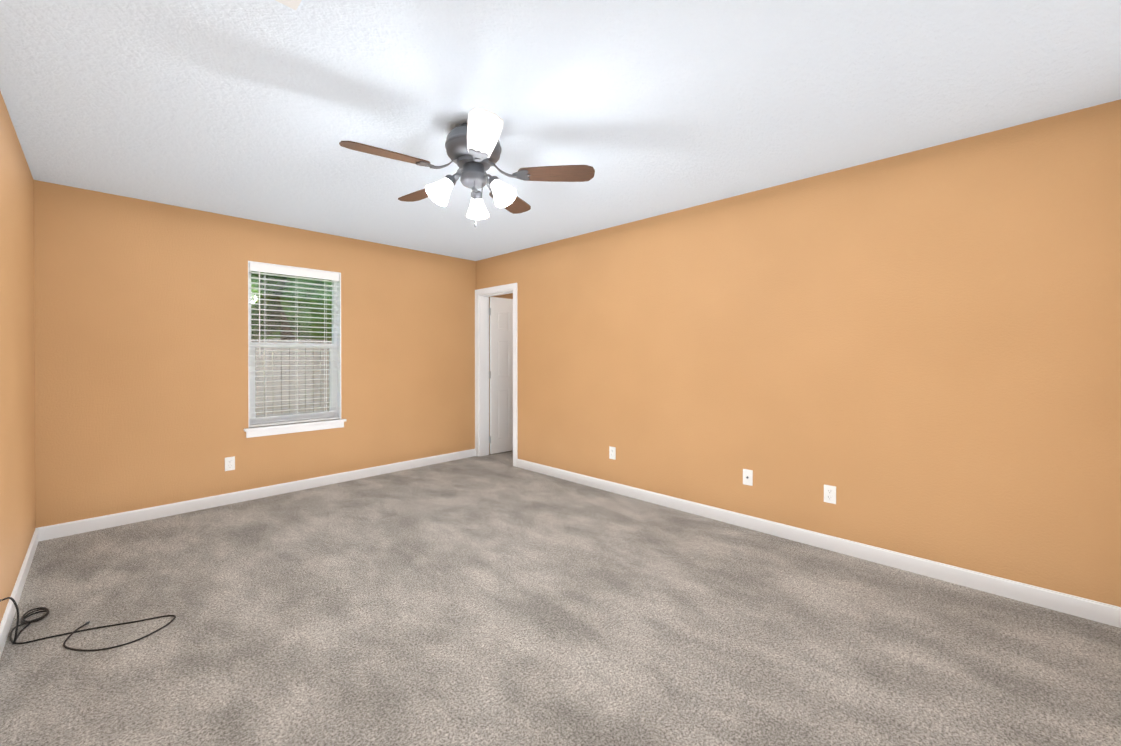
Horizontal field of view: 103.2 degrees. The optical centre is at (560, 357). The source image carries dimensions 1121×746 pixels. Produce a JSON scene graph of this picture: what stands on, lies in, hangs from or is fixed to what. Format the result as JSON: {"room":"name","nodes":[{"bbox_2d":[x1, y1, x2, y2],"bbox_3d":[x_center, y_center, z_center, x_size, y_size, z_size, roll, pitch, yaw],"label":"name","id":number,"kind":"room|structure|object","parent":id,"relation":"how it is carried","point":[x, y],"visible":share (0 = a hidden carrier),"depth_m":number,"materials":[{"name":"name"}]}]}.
{"room":"empty bedroom","nodes":[
{"label":"empty bedroom","id":0,"kind":"room"},
{"bbox_2d":[0,91,35,622],"bbox_3d":[-1.606,0.031,1.030,5.520,2.440,0.140,0,0,44],"label":"wall","id":1,"kind":"structure","parent":0,"point":[17,440],"depth_m":2.31,"materials":[{"name":"orange paint"}]},
{"bbox_2d":[0,527,43,657],"bbox_3d":[-1.603,1.205,1.140,5.380,0.092,0.013,0,0,44],"label":"baseboard","id":2,"kind":"structure","parent":1,"relation":"attached to","point":[38,535],"depth_m":2.29,"materials":[{"name":"white wood"}]},
{"bbox_2d":[34,180,512,527],"bbox_3d":[-1.895,0.012,4.809,0.140,2.440,5.180,0,0,44],"label":"wall","id":3,"kind":"structure","parent":0,"point":[141,347],"depth_m":3.60,"materials":[{"name":"orange paint"}]},
{"bbox_2d":[225,456,234,470],"bbox_3d":[-2.801,0.897,3.765,0.010,0.114,0.070,0,0,44],"label":"electrical outlet","id":4,"kind":"object","parent":3,"relation":"attached to","point":[229,463],"visible":1,"depth_m":3.76,"materials":[{"name":"white plastic"}]},
{"bbox_2d":[44,449,475,539],"bbox_3d":[-2.288,1.189,4.297,0.013,0.092,3.550,0,0,44],"label":"baseboard","id":5,"kind":"structure","parent":3,"relation":"attached to","point":[123,518],"depth_m":3.75,"materials":[{"name":"white wood"}]},
{"bbox_2d":[244,261,345,437],"bbox_3d":[-2.481,-0.077,4.171,0.180,1.535,0.840,0,0,44],"label":"window","id":6,"kind":"structure","parent":3,"relation":"in","point":[333,390],"depth_m":4.20,"materials":[{"name":"white plastic"}]},
{"bbox_2d":[249,262,338,426],"bbox_3d":[-2.465,-0.114,4.156,0.068,1.441,0.742,0,0,44],"label":"window blinds","id":7,"kind":"object","parent":6,"relation":"attached to","point":[283,270],"visible":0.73,"depth_m":4.13,"materials":[{"name":"white plastic"}]},
{"bbox_2d":[0,450,1120,745],"bbox_3d":[0.092,1.292,2.900,5.660,0.100,5.180,0,0,44],"label":"floor","id":8,"kind":"structure","parent":0,"point":[492,600],"depth_m":1.99,"materials":[{"name":"carpet"}]},
{"bbox_2d":[0,597,175,650],"bbox_3d":[-2.193,1.094,2.083,0.663,0.310,0.554,0,0,44],"label":"cable","id":9,"kind":"object","parent":8,"relation":"on","point":[26,615],"visible":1,"depth_m":2.01,"materials":[{"name":"black rubber"},{"name":"plastic"}]},
{"bbox_2d":[0,0,1120,260],"bbox_3d":[0.092,-1.258,2.887,5.660,0.120,5.180,0,0,44],"label":"ceiling","id":10,"kind":"structure","parent":0,"point":[258,110],"depth_m":2.01,"materials":[{"name":"white paint"}]},
{"bbox_2d":[276,0,301,9],"bbox_3d":[-0.954,-1.184,1.312,0.208,0.013,0.368,0,0,44],"label":"ceiling vent","id":11,"kind":"object","parent":10,"relation":"in","point":[294,4],"visible":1,"depth_m":1.48,"materials":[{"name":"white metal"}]},
{"bbox_2d":[339,108,594,226],"bbox_3d":[-0.494,-0.934,2.347,1.195,0.523,1.214,0,0,44],"label":"ceiling fan","id":12,"kind":"object","parent":10,"relation":"hanging from","point":[473,148],"visible":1,"depth_m":2.26,"materials":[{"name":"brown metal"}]},
{"bbox_2d":[476,99,1120,606],"bbox_3d":[0.975,0.018,3.709,5.520,2.440,0.140,0,0,44],"label":"wall","id":13,"kind":"structure","parent":0,"point":[916,353],"depth_m":2.69,"materials":[{"name":"orange paint"}]},
{"bbox_2d":[475,283,517,466],"bbox_3d":[-0.725,0.190,5.348,0.798,2.078,0.172,0,0,44],"label":"door frame","id":14,"kind":"structure","parent":13,"relation":"attached to","point":[483,295],"depth_m":5.53,"materials":[{"name":"white wood"}]},
{"bbox_2d":[489,297,512,453],"bbox_3d":[-0.639,0.222,5.810,0.171,1.983,0.646,0,0,44],"label":"door","id":15,"kind":"structure","parent":13,"relation":"in","point":[501,375],"depth_m":5.71,"materials":[{"name":"white wood"}]},
{"bbox_2d":[609,446,615,459],"bbox_3d":[0.477,0.876,4.090,0.070,0.114,0.010,0,0,44],"label":"electrical outlet","id":16,"kind":"object","parent":13,"relation":"attached to","point":[612,452],"visible":1,"depth_m":4.08,"materials":[{"name":"white plastic"}]},
{"bbox_2d":[743,469,752,485],"bbox_3d":[1.360,0.870,3.233,0.070,0.114,0.018,0,0,44],"label":"outlet","id":17,"kind":"object","parent":13,"relation":"attached to","point":[747,477],"visible":1,"depth_m":3.23,"materials":[{"name":"white plastic"}]},
{"bbox_2d":[517,459,1120,627],"bbox_3d":[1.159,1.193,3.430,4.580,0.092,0.013,0,0,44],"label":"baseboard","id":18,"kind":"structure","parent":13,"relation":"attached to","point":[1096,611],"depth_m":2.68,"materials":[{"name":"white wood"}]},
{"bbox_2d":[824,484,835,503],"bbox_3d":[1.741,0.882,2.872,0.070,0.114,0.010,0,0,44],"label":"electrical outlet","id":19,"kind":"object","parent":13,"relation":"attached to","point":[829,494],"visible":1,"depth_m":2.87,"materials":[{"name":"white plastic"}]},
{"label":"outside","id":20,"kind":"structure","parent":0,"visible":0},
{"bbox_3d":[-14.810,1.471,16.915,35.210,0.100,32.000,0,0,44],"label":"ground","id":21,"kind":"structure","parent":20,"visible":0},
{"bbox_2d":[257,331,280,339],"bbox_3d":[-14.903,-5.400,16.133,9.208,13.657,38.903,0,0,44],"label":"trees","id":22,"kind":"object","parent":21,"relation":"on","point":[271,337],"depth_m":17.56,"materials":[{"name":"green plant"}]},
{"bbox_2d":[251,338,331,417],"bbox_3d":[-5.206,0.538,9.056,0.060,1.845,26.018,0,0,44],"label":"fence","id":23,"kind":"object","parent":21,"relation":"on","point":[263,405],"depth_m":8.85,"materials":[{"name":"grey wood"}]},
{"bbox_2d":[251,271,331,414],"bbox_3d":[-8.835,-2.772,9.337,5.734,8.474,32.459,0,0,44],"label":"trees","id":24,"kind":"object","parent":21,"relation":"on","point":[315,331],"depth_m":10.16,"materials":[{"name":"green plant"}]}
]}

